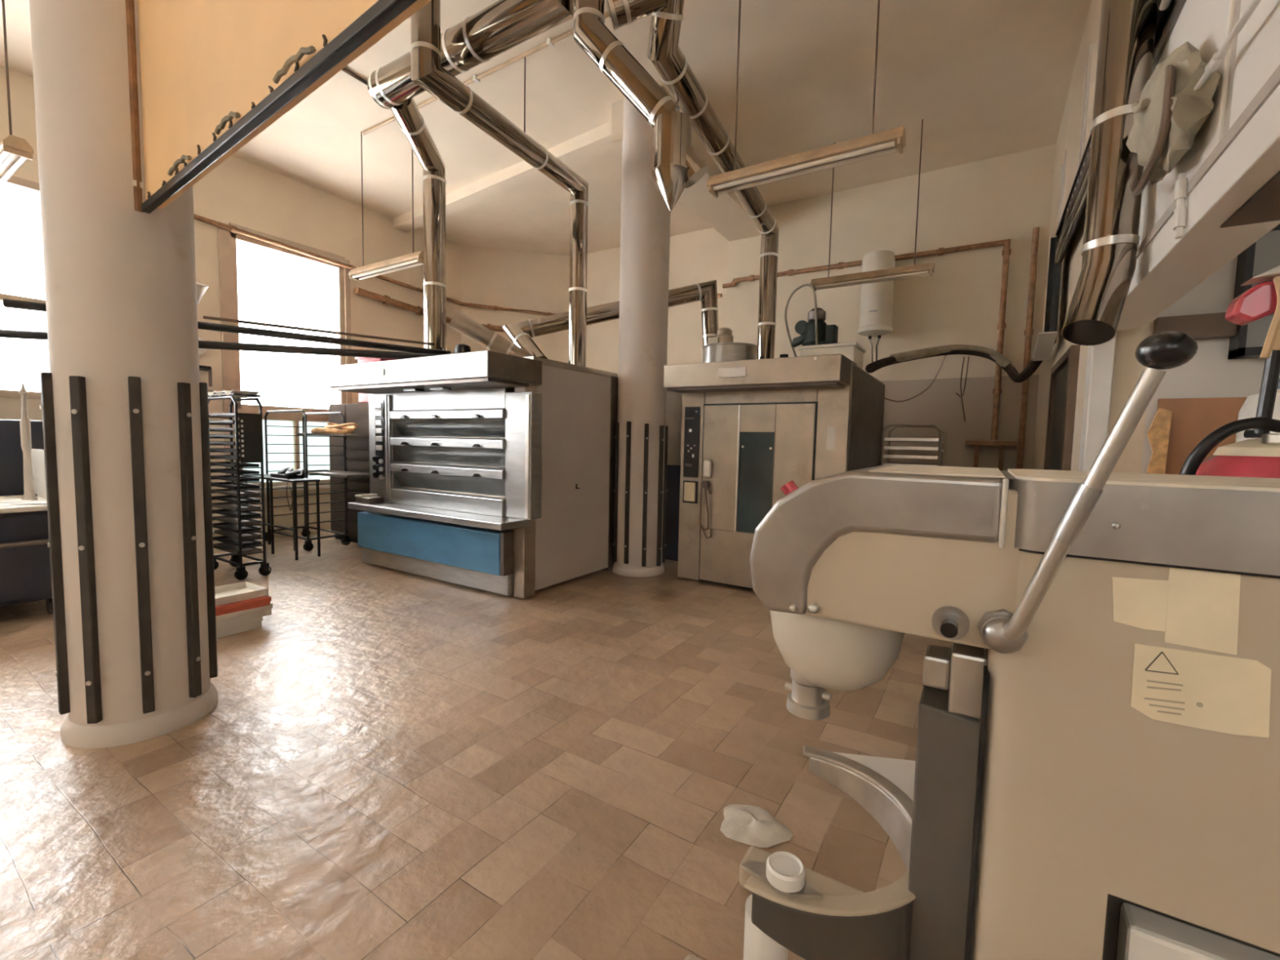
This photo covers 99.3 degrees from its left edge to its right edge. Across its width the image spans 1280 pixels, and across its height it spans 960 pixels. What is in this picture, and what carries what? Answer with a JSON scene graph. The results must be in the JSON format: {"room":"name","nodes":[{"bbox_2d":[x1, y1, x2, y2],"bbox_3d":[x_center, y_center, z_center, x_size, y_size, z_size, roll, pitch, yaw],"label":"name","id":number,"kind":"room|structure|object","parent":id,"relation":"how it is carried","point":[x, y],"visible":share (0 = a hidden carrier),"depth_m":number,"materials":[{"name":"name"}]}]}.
{"room":"bakery kitchen","nodes":[
{"label":"bakery kitchen","id":0,"kind":"room"},
{"bbox_2d":[29,0,217,748],"bbox_3d":[-2.561,-1.346,2.683,0.622,5.200,0.619,4,5,32],"label":"column","id":1,"kind":"structure","parent":0,"point":[124,406],"depth_m":2.55,"materials":[{"name":"paint"}]},
{"bbox_2d":[125,0,143,212],"bbox_3d":[-2.329,-2.589,2.454,0.068,2.680,0.038,4,5,32],"label":"conduit","id":2,"kind":"object","parent":1,"relation":"attached to","point":[138,185],"visible":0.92,"depth_m":2.50,"materials":[{"name":"brown metal"}]},
{"bbox_2d":[0,64,461,543],"bbox_3d":[-6.536,-1.667,6.047,0.250,5.200,11.450,4,5,32],"label":"wall","id":3,"kind":"structure","parent":0,"point":[237,191],"depth_m":7.95,"materials":[{"name":"beige paint"}]},
{"bbox_2d":[0,175,49,399],"bbox_3d":[-7.203,-1.963,4.787,0.100,2.300,2.880,4,5,32],"label":"window","id":4,"kind":"structure","parent":3,"relation":"in","point":[21,251],"depth_m":5.78,"materials":[{"name":"glass"}]},
{"bbox_2d":[237,415,329,487],"bbox_3d":[-5.191,-0.435,8.169,0.100,1.060,1.550,4,5,32],"label":"window","id":5,"kind":"structure","parent":3,"relation":"in","point":[273,420],"depth_m":8.12,"materials":[{"name":"glass"}]},
{"bbox_2d":[217,221,351,495],"bbox_3d":[-5.129,-1.627,8.032,0.040,3.700,1.760,4,5,32],"label":"window frame","id":6,"kind":"structure","parent":3,"relation":"attached to","point":[223,234],"depth_m":7.36,"materials":[{"name":"paint"}]},
{"bbox_2d":[230,231,346,413],"bbox_3d":[-5.155,-2.190,8.046,0.100,2.380,1.550,4,5,32],"label":"window","id":7,"kind":"structure","parent":3,"relation":"in","point":[272,284],"depth_m":7.96,"materials":[{"name":"glass"}]},
{"bbox_2d":[248,484,329,492],"bbox_3d":[-5.131,0.110,8.133,0.120,0.060,1.900,4,5,32],"label":"trim","id":8,"kind":"structure","parent":3,"relation":"attached to","point":[326,486],"depth_m":8.02,"materials":[{"name":"brown wood"}]},
{"bbox_2d":[193,213,722,315],"bbox_3d":[-3.069,-3.334,8.990,8.446,0.365,3.109,-1,4,-24],"label":"gas pipe","id":9,"kind":"object","parent":3,"relation":"attached to","point":[232,228],"visible":0.59,"depth_m":8.34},
{"bbox_2d":[0,529,952,959],"bbox_3d":[-0.934,1.294,3.557,12.800,0.120,13.300,4,5,32],"label":"floor","id":10,"kind":"structure","parent":0,"point":[394,764],"depth_m":2.39,"materials":[{"name":"tile"}]},
{"bbox_2d":[0,419,44,496],"bbox_3d":[-6.112,0.212,5.268,0.900,1.580,2.000,4,5,32],"label":"crate","id":11,"kind":"object","parent":10,"relation":"on","point":[11,465],"visible":0.04,"depth_m":4.98,"materials":[{"name":"plastic"}]},
{"bbox_2d":[0,494,53,613],"bbox_3d":[-5.320,0.636,4.310,1.180,0.898,1.060,4,5,32],"label":"cabinet","id":12,"kind":"object","parent":10,"relation":"on","point":[25,576],"visible":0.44,"depth_m":4.22,"materials":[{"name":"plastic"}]},
{"bbox_2d":[17,382,38,500],"bbox_3d":[-5.140,-0.319,4.556,0.100,0.980,0.100,4,5,32],"label":"spindle","id":13,"kind":"object","parent":12,"relation":"on","point":[24,424],"visible":0.95,"depth_m":4.55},
{"bbox_2d":[31,448,46,498],"bbox_3d":[-5.255,-0.056,4.768,0.710,0.420,0.130,4,5,32],"label":"board","id":14,"kind":"object","parent":12,"relation":"on","point":[37,455],"visible":0.39,"depth_m":4.77,"materials":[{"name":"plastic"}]},
{"bbox_2d":[216,616,262,638],"bbox_3d":[-3.246,1.104,4.099,0.402,0.085,0.552,4,5,32],"label":"carton","id":15,"kind":"object","parent":10,"relation":"on","point":[256,623],"visible":0.24,"depth_m":4.09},
{"bbox_2d":[215,603,272,627],"bbox_3d":[-3.232,1.017,4.121,0.470,0.084,0.625,4,5,32],"label":"carton","id":16,"kind":"object","parent":15,"relation":"on","point":[221,620],"visible":0.24,"depth_m":4.09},
{"bbox_2d":[215,595,271,616],"bbox_3d":[-3.217,0.942,4.119,0.432,0.064,0.592,4,5,35],"label":"carton","id":17,"kind":"object","parent":16,"relation":"on","point":[224,609],"visible":0.24,"depth_m":4.09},
{"bbox_2d":[214,581,268,605],"bbox_3d":[-3.223,0.881,4.131,0.370,0.054,0.560,4,5,32],"label":"tray","id":18,"kind":"object","parent":17,"relation":"on","point":[241,591],"visible":0.51,"depth_m":4.26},
{"bbox_2d":[208,395,271,580],"bbox_3d":[-4.305,0.065,5.792,0.742,1.874,0.330,4,5,32],"label":"rack","id":19,"kind":"object","parent":10,"relation":"on","point":[251,425],"visible":0.7,"depth_m":5.61,"materials":[{"name":"metal"}]},
{"bbox_2d":[208,389,261,398],"bbox_3d":[-4.287,-0.902,5.731,0.664,0.056,0.254,4,5,32],"label":"tray","id":20,"kind":"object","parent":19,"relation":"on","point":[236,393],"visible":0.86,"depth_m":5.60,"materials":[{"name":"black paint"}]},
{"bbox_2d":[210,475,259,481],"bbox_3d":[-4.306,-0.018,5.782,0.658,0.030,0.190,4,5,32],"label":"baking tray","id":21,"kind":"object","parent":19,"relation":"in","point":[228,477],"visible":1,"depth_m":5.73,"materials":[{"name":"black paint"}]},
{"bbox_2d":[210,468,259,474],"bbox_3d":[-4.305,-0.091,5.777,0.658,0.030,0.190,4,5,32],"label":"baking tray","id":22,"kind":"object","parent":19,"relation":"in","point":[233,471],"visible":0.91,"depth_m":5.70,"materials":[{"name":"black paint"}]},
{"bbox_2d":[210,462,259,467],"bbox_3d":[-4.311,-0.165,5.759,0.658,0.030,0.220,4,5,32],"label":"baking tray","id":23,"kind":"object","parent":19,"relation":"in","point":[217,464],"visible":0.81,"depth_m":5.66,"materials":[{"name":"black paint"}]},
{"bbox_2d":[211,481,259,489],"bbox_3d":[-4.316,0.057,5.774,0.658,0.030,0.220,4,5,32],"label":"baking tray","id":24,"kind":"object","parent":19,"relation":"in","point":[231,485],"visible":0.83,"depth_m":5.72,"materials":[{"name":"black paint"}]},
{"bbox_2d":[211,502,260,511],"bbox_3d":[-4.321,0.279,5.790,0.658,0.030,0.220,4,5,32],"label":"baking tray","id":25,"kind":"object","parent":19,"relation":"in","point":[225,505],"visible":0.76,"depth_m":5.77,"materials":[{"name":"metal"}]},
{"bbox_2d":[211,495,260,503],"bbox_3d":[-4.311,0.205,5.797,0.658,0.030,0.190,4,5,32],"label":"baking tray","id":26,"kind":"object","parent":19,"relation":"in","point":[233,499],"visible":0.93,"depth_m":5.78,"materials":[{"name":"black paint"}]},
{"bbox_2d":[211,488,260,496],"bbox_3d":[-4.309,0.131,5.792,0.658,0.030,0.190,4,5,32],"label":"baking tray","id":27,"kind":"object","parent":19,"relation":"in","point":[226,491],"visible":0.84,"depth_m":5.75,"materials":[{"name":"metal"}]},
{"bbox_2d":[212,509,260,518],"bbox_3d":[-4.314,0.353,5.808,0.658,0.030,0.190,4,5,32],"label":"baking tray","id":28,"kind":"object","parent":19,"relation":"in","point":[224,512],"visible":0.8,"depth_m":5.77,"materials":[{"name":"black paint"}]},
{"bbox_2d":[212,522,261,533],"bbox_3d":[-4.325,0.501,5.806,0.658,0.030,0.220,4,5,32],"label":"baking tray","id":29,"kind":"object","parent":19,"relation":"in","point":[223,526],"visible":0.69,"depth_m":5.77,"materials":[{"name":"black paint"}]},
{"bbox_2d":[212,515,261,525],"bbox_3d":[-4.316,0.427,5.813,0.658,0.030,0.190,4,5,32],"label":"baking tray","id":30,"kind":"object","parent":19,"relation":"in","point":[233,520],"visible":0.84,"depth_m":5.78,"materials":[{"name":"metal"}]},
{"bbox_2d":[213,535,261,546],"bbox_3d":[-4.320,0.649,5.829,0.658,0.030,0.190,4,5,32],"label":"baking tray","id":31,"kind":"object","parent":19,"relation":"in","point":[224,539],"visible":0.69,"depth_m":5.79,"materials":[{"name":"black paint"}]},
{"bbox_2d":[213,542,262,554],"bbox_3d":[-4.330,0.723,5.821,0.658,0.030,0.220,4,5,32],"label":"baking tray","id":32,"kind":"object","parent":19,"relation":"in","point":[226,547],"visible":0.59,"depth_m":5.78,"materials":[{"name":"metal"}]},
{"bbox_2d":[213,528,261,539],"bbox_3d":[-4.319,0.575,5.824,0.658,0.030,0.190,4,5,32],"label":"baking tray","id":33,"kind":"object","parent":19,"relation":"in","point":[223,532],"visible":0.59,"depth_m":5.77,"materials":[{"name":"metal"}]},
{"bbox_2d":[243,474,320,559],"bbox_3d":[-4.564,0.441,6.921,1.300,0.955,0.300,4,5,32],"label":"table","id":34,"kind":"object","parent":10,"relation":"on","point":[269,479],"visible":0.79,"depth_m":6.71,"materials":[{"name":"black paint"}]},
{"bbox_2d":[270,466,305,511],"bbox_3d":[-4.327,0.094,6.732,0.788,0.497,0.234,5,5,41],"label":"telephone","id":35,"kind":"object","parent":34,"relation":"on","point":[288,473],"visible":1,"depth_m":6.66,"materials":[{"name":"black paint"}]},
{"bbox_2d":[264,409,351,551],"bbox_3d":[-4.583,-0.028,7.456,1.102,1.814,0.600,4,5,32],"label":"rack","id":36,"kind":"object","parent":10,"relation":"on","point":[308,546],"visible":0.87,"depth_m":7.39,"materials":[{"name":"metal"}]},
{"bbox_2d":[297,432,368,436],"bbox_3d":[-3.914,-0.581,7.004,1.100,0.030,0.410,4,5,32],"label":"baking tray","id":37,"kind":"object","parent":36,"relation":"on","point":[298,433],"visible":0.81,"depth_m":6.73,"materials":[{"name":"metal"}]},
{"bbox_2d":[311,422,358,434],"bbox_3d":[-3.928,-0.656,7.003,0.848,0.162,0.396,4,5,32],"label":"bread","id":38,"kind":"object","parent":37,"relation":"on","point":[330,428],"visible":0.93,"depth_m":6.82,"materials":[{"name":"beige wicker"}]},
{"bbox_2d":[304,469,369,478],"bbox_3d":[-3.946,-0.084,7.053,1.250,0.030,0.410,4,5,32],"label":"baking tray","id":39,"kind":"object","parent":36,"relation":"in","point":[322,473],"visible":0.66,"depth_m":7.04,"materials":[{"name":"metal"}]},
{"bbox_2d":[328,403,369,542],"bbox_3d":[-3.803,-0.088,7.640,1.330,1.940,0.425,4,5,32],"label":"tall cabinet","id":40,"kind":"object","parent":10,"relation":"on","point":[357,448],"visible":0.43,"depth_m":7.55,"materials":[{"name":"grey metal"}]},
{"bbox_2d":[355,356,395,403],"bbox_3d":[-3.566,-1.365,7.433,0.590,0.643,0.320,4,5,32],"label":"crate","id":41,"kind":"object","parent":40,"relation":"on","point":[362,397],"visible":0.2,"depth_m":7.37,"materials":[{"name":"plastic"}]},
{"bbox_2d":[325,350,617,598],"bbox_3d":[-1.836,-0.104,6.027,2.626,2.242,2.022,4,5,32],"label":"oven","id":42,"kind":"object","parent":10,"relation":"on","point":[494,472],"visible":0.99,"depth_m":5.42,"materials":[{"name":"silver metal"}]},
{"bbox_2d":[0,328,444,359],"bbox_3d":[-4.701,-1.186,4.539,6.186,0.078,0.076,0,4,-14],"label":"pole","id":43,"kind":"object","parent":42,"relation":"on","point":[16,334],"visible":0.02,"depth_m":4.88,"materials":[{"name":"metal"}]},
{"bbox_2d":[2,298,450,354],"bbox_3d":[-3.214,-1.264,4.684,3.066,0.101,0.068,-1,5,-33],"label":"pole","id":44,"kind":"object","parent":43,"relation":"on","point":[7,303],"visible":0.7,"depth_m":4.75,"materials":[{"name":"metal"}]},
{"bbox_2d":[203,315,434,346],"bbox_3d":[-2.716,-1.294,4.771,1.746,0.037,0.032,-2,5,-34],"label":"pole","id":45,"kind":"object","parent":44,"relation":"on","point":[431,344],"visible":1,"depth_m":4.69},
{"bbox_2d":[355,493,384,503],"bbox_3d":[-2.983,0.206,6.010,0.265,0.083,0.190,4,5,32],"label":"tin","id":46,"kind":"object","parent":42,"relation":"on","point":[363,498],"visible":1,"depth_m":5.95,"materials":[{"name":"metal"}]},
{"bbox_2d":[390,97,446,350],"bbox_3d":[-2.154,-2.358,5.401,0.298,2.328,1.100,1,4,-5],"label":"duct","id":47,"kind":"object","parent":42,"relation":"on","point":[411,122],"visible":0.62,"depth_m":5.69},
{"bbox_2d":[325,350,542,394],"bbox_3d":[-2.097,-1.002,5.336,2.436,0.270,0.662,4,5,32],"label":"hood","id":48,"kind":"object","parent":42,"relation":"attached to","point":[486,371],"depth_m":4.92,"materials":[{"name":"silver metal"}]},
{"bbox_2d":[347,502,529,530],"bbox_3d":[-2.115,0.336,5.508,2.370,0.065,0.360,4,5,32],"label":"countertop","id":49,"kind":"structure","parent":42,"relation":"on","point":[500,523],"depth_m":5.22,"materials":[{"name":"silver metal"}]},
{"bbox_2d":[448,310,533,356],"bbox_3d":[-1.640,-1.538,6.036,0.909,0.607,0.208,0,4,-17],"label":"duct","id":50,"kind":"object","parent":42,"relation":"on","point":[460,322],"visible":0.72,"depth_m":5.93,"materials":[{"name":"silver metal"}]},
{"bbox_2d":[410,0,588,366],"bbox_3d":[-1.118,-2.607,5.021,0.210,2.923,2.524,3,4,22],"label":"duct","id":51,"kind":"object","parent":42,"relation":"on","point":[427,71],"visible":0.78,"depth_m":4.80,"materials":[{"name":"metal"}]},
{"bbox_2d":[502,280,718,359],"bbox_3d":[-0.282,-1.910,6.645,2.759,1.327,0.598,1,4,-9],"label":"duct","id":52,"kind":"object","parent":42,"relation":"attached to","point":[521,334],"visible":0.58,"depth_m":6.72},
{"bbox_2d":[720,804,793,848],"bbox_3d":[0.450,1.341,2.136,0.288,0.035,0.236,4,5,32],"label":"plastic bag","id":53,"kind":"object","parent":10,"relation":"on","point":[753,825],"visible":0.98,"depth_m":2.10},
{"bbox_2d":[663,354,884,589],"bbox_3d":[1.322,-0.073,6.359,2.408,2.265,2.430,4,5,32],"label":"oven","id":54,"kind":"object","parent":10,"relation":"on","point":[739,432],"visible":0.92,"depth_m":5.50,"materials":[{"name":"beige metal"}]},
{"bbox_2d":[684,481,695,502],"bbox_3d":[0.534,0.127,5.853,0.130,0.205,0.018,4,5,32],"label":"switch","id":55,"kind":"object","parent":54,"relation":"attached to","point":[689,486],"depth_m":5.84,"materials":[{"name":"plastic"}]},
{"bbox_2d":[605,0,778,359],"bbox_3d":[0.841,-2.579,5.109,0.533,2.910,3.644,4,5,30],"label":"duct","id":56,"kind":"object","parent":54,"relation":"on","point":[664,54],"visible":0.94,"depth_m":4.50,"materials":[{"name":"metal"}]},
{"bbox_2d":[573,0,708,212],"bbox_3d":[0.012,-2.867,3.585,0.914,2.155,0.271,2,4,11],"label":"duct","id":57,"kind":"object","parent":56,"relation":"attached to","point":[677,165],"visible":1,"depth_m":3.52,"materials":[{"name":"metal"}]},
{"bbox_2d":[702,328,757,362],"bbox_3d":[1.048,-1.477,6.350,0.636,0.555,0.636,4,5,32],"label":"drum","id":58,"kind":"object","parent":54,"relation":"on","point":[721,348],"visible":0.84,"depth_m":6.11,"materials":[{"name":"silver metal"}]},
{"bbox_2d":[663,354,856,393],"bbox_3d":[1.149,-1.015,5.379,1.748,0.255,0.680,4,5,32],"label":"hood","id":59,"kind":"object","parent":54,"relation":"attached to","point":[830,372],"depth_m":5.07,"materials":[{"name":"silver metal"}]},
{"bbox_2d":[779,354,788,357],"bbox_3d":[1.726,-1.315,6.286,0.233,0.270,0.104,4,5,32],"label":"valve","id":60,"kind":"object","parent":54,"relation":"on","point":[780,355],"visible":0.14,"depth_m":6.27,"materials":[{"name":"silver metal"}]},
{"bbox_2d":[784,283,817,356],"bbox_3d":[1.819,-1.705,6.056,0.131,0.940,0.448,-2,5,-36],"label":"gas hose","id":61,"kind":"object","parent":60,"relation":"attached to","point":[807,284],"visible":0.83,"depth_m":6.06,"materials":[{"name":"grey rubber"}]},
{"bbox_2d":[797,342,866,368],"bbox_3d":[2.092,-1.314,5.940,0.600,0.328,0.540,4,5,32],"label":"box","id":62,"kind":"object","parent":54,"relation":"on","point":[853,351],"visible":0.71,"depth_m":5.71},
{"bbox_2d":[791,307,838,347],"bbox_3d":[1.939,-1.667,6.016,0.460,0.440,0.260,4,5,32],"label":"motor","id":63,"kind":"object","parent":62,"relation":"on","point":[827,334],"visible":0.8,"depth_m":5.92,"materials":[{"name":"metal"}]},
{"bbox_2d":[865,344,1042,421],"bbox_3d":[3.576,-1.200,6.284,1.632,0.963,2.050,3,5,27],"label":"hose","id":64,"kind":"object","parent":54,"relation":"attached to","point":[1002,361],"visible":0.97,"depth_m":6.71,"materials":[{"name":"black rubber"}]},
{"bbox_2d":[880,423,944,466],"bbox_3d":[3.271,0.218,6.589,0.652,1.774,0.610,4,5,32],"label":"rack","id":65,"kind":"object","parent":10,"relation":"on","point":[941,439],"visible":0.28,"depth_m":6.48,"materials":[{"name":"silver metal"}]},
{"bbox_2d":[684,331,1279,959],"bbox_3d":[0.868,0.597,1.236,1.470,1.671,0.846,4,5,32],"label":"mixer","id":66,"kind":"object","parent":10,"relation":"on","point":[1095,774],"visible":1,"depth_m":1.00,"materials":[{"name":"beige paint"}]},
{"bbox_2d":[1235,377,1279,442],"bbox_3d":[2.384,0.514,2.020,0.320,1.790,0.320,4,5,32],"label":"canister","id":67,"kind":"object","parent":10,"relation":"on","point":[1249,408],"visible":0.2,"depth_m":2.00,"materials":[{"name":"plastic"}]},
{"bbox_3d":[2.006,0.957,1.603,0.690,0.950,0.550,4,5,32],"label":"trolley","id":68,"kind":"object","parent":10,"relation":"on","visible":0},
{"bbox_2d":[1179,417,1279,478],"bbox_3d":[1.909,0.148,1.600,0.448,0.655,0.448,-1,5,-27],"label":"vacuum cleaner","id":69,"kind":"object","parent":68,"relation":"on","point":[1259,457],"visible":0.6,"depth_m":1.57,"materials":[{"name":"red plastic"}]},
{"bbox_2d":[1225,265,1279,438],"bbox_3d":[1.821,-0.388,1.526,0.244,0.540,0.126,4,5,32],"label":"mop","id":70,"kind":"object","parent":69,"relation":"on","point":[1261,300],"visible":0.99,"depth_m":1.55,"materials":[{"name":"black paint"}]},
{"bbox_2d":[461,244,569,363],"bbox_3d":[-2.471,-1.936,11.060,2.249,5.200,0.318,0,4,-13],"label":"wall","id":71,"kind":"structure","parent":0,"point":[536,282],"depth_m":10.76,"materials":[{"name":"beige paint"}]},
{"bbox_2d":[354,286,504,332],"bbox_3d":[-3.576,-2.997,9.978,3.164,0.328,0.694,-2,5,-42],"label":"gas pipe","id":72,"kind":"object","parent":71,"relation":"attached to","point":[385,300],"visible":0.52,"depth_m":9.28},
{"bbox_2d":[0,0,1090,255],"bbox_3d":[-0.822,-4.027,3.181,12.800,0.150,13.300,4,5,32],"label":"ceiling","id":73,"kind":"structure","parent":0,"point":[985,79],"depth_m":5.88,"materials":[{"name":"paint"}]},
{"bbox_2d":[0,0,34,187],"bbox_3d":[-5.029,-3.241,4.212,1.390,1.740,0.150,4,5,32],"label":"fluorescent fixture","id":74,"kind":"object","parent":73,"relation":"hanging from","point":[15,151],"visible":1,"depth_m":3.96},
{"bbox_2d":[137,0,431,213],"bbox_3d":[-1.292,-2.519,1.761,2.495,2.677,0.088,4,5,36],"label":"board","id":75,"kind":"object","parent":73,"relation":"hanging from","point":[215,74],"visible":1,"depth_m":1.92,"materials":[{"name":"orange paint"}]},
{"bbox_2d":[348,131,423,281],"bbox_3d":[-3.003,-3.356,6.444,1.390,1.740,0.150,4,5,32],"label":"fluorescent fixture","id":76,"kind":"object","parent":73,"relation":"hanging from","point":[414,259],"visible":0.81,"depth_m":6.45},
{"bbox_2d":[367,0,573,109],"bbox_3d":[-1.357,-3.605,4.171,2.096,0.824,0.284,4,5,32],"label":"duct","id":77,"kind":"object","parent":73,"relation":"attached to","point":[503,25],"visible":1,"depth_m":3.99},
{"bbox_2d":[362,11,608,134],"bbox_3d":[-1.002,-4.073,5.159,5.600,0.045,0.060,4,5,32],"label":"conduit","id":78,"kind":"object","parent":73,"relation":"attached to","point":[550,42],"visible":0.73,"depth_m":5.37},
{"bbox_2d":[393,120,616,232],"bbox_3d":[-2.022,-4.226,7.765,5.440,0.150,0.260,4,5,37],"label":"beam","id":79,"kind":"structure","parent":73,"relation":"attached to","point":[595,142],"depth_m":7.48,"materials":[{"name":"paint"}]},
{"bbox_2d":[610,84,768,241],"bbox_3d":[0.842,-3.994,7.251,0.640,0.420,3.350,4,5,32],"label":"ceiling beam","id":80,"kind":"structure","parent":73,"relation":"attached to","point":[726,214],"depth_m":7.41,"materials":[{"name":"paint"}]},
{"bbox_2d":[706,0,906,197],"bbox_3d":[1.164,-3.087,3.880,1.390,1.740,0.150,4,5,32],"label":"fluorescent fixture","id":81,"kind":"object","parent":73,"relation":"hanging from","point":[886,142],"visible":1,"depth_m":3.85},
{"bbox_2d":[810,119,934,291],"bbox_3d":[2.771,-3.236,6.468,1.360,1.740,0.150,4,5,32],"label":"fluorescent fixture","id":82,"kind":"object","parent":73,"relation":"hanging from","point":[923,269],"visible":0.92,"depth_m":6.44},
{"bbox_2d":[1061,0,1158,345],"bbox_3d":[1.830,-2.161,2.030,0.298,3.270,0.174,-1,5,-32],"label":"vent duct","id":83,"kind":"object","parent":73,"relation":"hanging from","point":[1127,28],"visible":0.88,"depth_m":2.07,"materials":[{"name":"silver metal"}]},
{"bbox_2d":[612,97,670,577],"bbox_3d":[0.034,-1.536,6.150,0.621,5.200,0.619,4,5,32],"label":"column","id":84,"kind":"structure","parent":0,"point":[641,446],"depth_m":5.95,"materials":[{"name":"paint"}]},
{"bbox_2d":[586,227,728,377],"bbox_3d":[0.078,-1.833,10.367,3.670,5.200,0.200,4,5,32],"label":"wall","id":85,"kind":"structure","parent":0,"point":[700,256],"depth_m":9.79,"materials":[{"name":"beige paint"}]},
{"bbox_2d":[725,144,1055,470],"bbox_3d":[3.449,-1.597,8.028,4.540,5.200,0.500,4,5,32],"label":"wall","id":86,"kind":"structure","parent":0,"point":[1005,197],"depth_m":7.34,"materials":[{"name":"beige paint"}]},
{"bbox_2d":[722,239,1011,439],"bbox_3d":[2.985,-1.895,7.936,3.898,2.546,0.096,4,5,32],"label":"gas pipe","id":87,"kind":"object","parent":86,"relation":"attached to","point":[1006,252],"visible":0.9,"depth_m":6.98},
{"bbox_2d":[857,250,894,362],"bbox_3d":[3.258,-2.328,7.494,0.450,1.535,0.535,4,5,32],"label":"boiler","id":88,"kind":"object","parent":86,"relation":"attached to","point":[876,298],"visible":0.98,"depth_m":7.28,"materials":[{"name":"white metal"}]},
{"bbox_2d":[964,440,1017,471],"bbox_3d":[4.463,0.301,7.003,0.550,1.600,0.340,4,5,32],"label":"bracket","id":89,"kind":"object","parent":86,"relation":"attached to","point":[1002,443],"visible":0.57,"depth_m":6.87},
{"bbox_2d":[964,440,1017,445],"bbox_3d":[4.479,-0.472,6.949,0.550,0.050,0.340,4,5,32],"label":"shelf","id":90,"kind":"object","parent":89,"relation":"attached to","point":[967,442],"depth_m":6.81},
{"bbox_2d":[1016,226,1039,468],"bbox_3d":[4.824,-1.003,6.832,0.096,4.200,0.096,4,5,32],"label":"gas pipe","id":91,"kind":"object","parent":86,"relation":"attached to","point":[1028,331],"visible":0.75,"depth_m":6.76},
{"bbox_2d":[1032,0,1177,473],"bbox_3d":[1.764,-1.169,1.456,0.200,5.200,12.450,4,5,32],"label":"wall","id":92,"kind":"structure","parent":0,"point":[1127,370],"depth_m":4.46,"materials":[{"name":"beige paint"}]},
{"bbox_2d":[1044,344,1079,471],"bbox_3d":[3.485,0.121,4.575,0.060,2.260,1.370,4,5,32],"label":"door","id":93,"kind":"structure","parent":92,"relation":"in","point":[1064,373],"depth_m":4.40,"materials":[{"name":"black paint"}]},
{"bbox_2d":[1057,150,1066,228],"bbox_3d":[4.320,-2.910,5.573,0.016,0.800,0.240,4,5,32],"label":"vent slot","id":94,"kind":"object","parent":92,"relation":"attached to","point":[1064,165],"visible":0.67,"depth_m":5.49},
{"bbox_2d":[1077,42,1093,169],"bbox_3d":[3.562,-2.910,4.359,0.016,1.000,0.200,4,5,32],"label":"vent slot","id":95,"kind":"object","parent":92,"relation":"attached to","point":[1087,73],"visible":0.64,"depth_m":4.29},
{"bbox_2d":[1078,331,1116,471],"bbox_3d":[2.627,0.246,3.194,0.100,2.170,0.170,4,5,32],"label":"trim","id":96,"kind":"structure","parent":92,"relation":"attached to","point":[1100,357],"depth_m":3.08,"materials":[{"name":"white paint"}]},
{"bbox_2d":[1044,0,1174,344],"bbox_3d":[2.345,-1.625,2.690,0.050,1.080,6.000,4,5,32],"label":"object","id":97,"kind":"object","parent":92,"relation":"attached to","point":[1076,204],"visible":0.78,"depth_m":4.35,"materials":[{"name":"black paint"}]},
{"bbox_2d":[1032,331,1057,360],"bbox_3d":[3.590,-1.183,4.830,0.125,0.170,0.600,4,5,32],"label":"electrical box","id":98,"kind":"structure","parent":97,"relation":"attached to","point":[1045,343],"depth_m":4.79,"materials":[{"name":"white paint"}]},
{"bbox_2d":[1116,0,1279,330],"bbox_3d":[1.165,-1.134,0.622,0.210,0.897,5.600,4,5,32],"label":"cabinet","id":99,"kind":"object","parent":92,"relation":"attached to","point":[1231,166],"visible":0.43,"depth_m":1.55,"materials":[{"name":"white paint"}]},
{"bbox_2d":[1125,41,1220,195],"bbox_3d":[1.685,-1.170,1.753,0.128,0.448,0.618,4,5,32],"label":"hanging cloth","id":100,"kind":"object","parent":99,"relation":"hanging from","point":[1169,114],"visible":1,"depth_m":1.59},
{"bbox_2d":[1173,172,1187,239],"bbox_3d":[1.667,-0.846,1.678,0.028,0.203,0.050,4,5,32],"label":"conduit","id":101,"kind":"object","parent":99,"relation":"attached to","point":[1180,185],"visible":1,"depth_m":1.67,"materials":[{"name":"plastic"}]},
{"bbox_2d":[1193,0,1261,91],"bbox_3d":[1.168,-1.010,0.905,0.026,0.111,1.471,4,5,32],"label":"conduit","id":102,"kind":"object","parent":99,"relation":"attached to","point":[1218,57],"visible":1,"depth_m":1.33,"materials":[{"name":"plastic"}]},
{"bbox_2d":[1141,255,1279,473],"bbox_3d":[4.060,-1.177,2.260,2.840,5.200,0.150,4,5,32],"label":"wall","id":103,"kind":"structure","parent":0,"point":[1210,373],"depth_m":2.86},
{"bbox_2d":[1152,311,1236,340],"bbox_3d":[3.990,-0.733,2.193,2.840,0.120,0.080,4,5,32],"label":"trim","id":104,"kind":"structure","parent":103,"relation":"attached to","point":[1205,326],"depth_m":2.83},
{"bbox_2d":[1146,397,1246,474],"bbox_3d":[3.001,0.016,2.863,0.580,0.890,0.070,4,5,32],"label":"board","id":105,"kind":"object","parent":103,"relation":"attached to","point":[1179,425],"visible":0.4,"depth_m":2.90,"materials":[{"name":"brown wood"}]},
{"bbox_2d":[1227,223,1279,359],"bbox_3d":[3.323,-0.919,2.572,0.690,0.630,0.130,4,5,32],"label":"screen","id":106,"kind":"object","parent":103,"relation":"attached to","point":[1263,255],"visible":0.45,"depth_m":2.69,"materials":[{"name":"black paint"}]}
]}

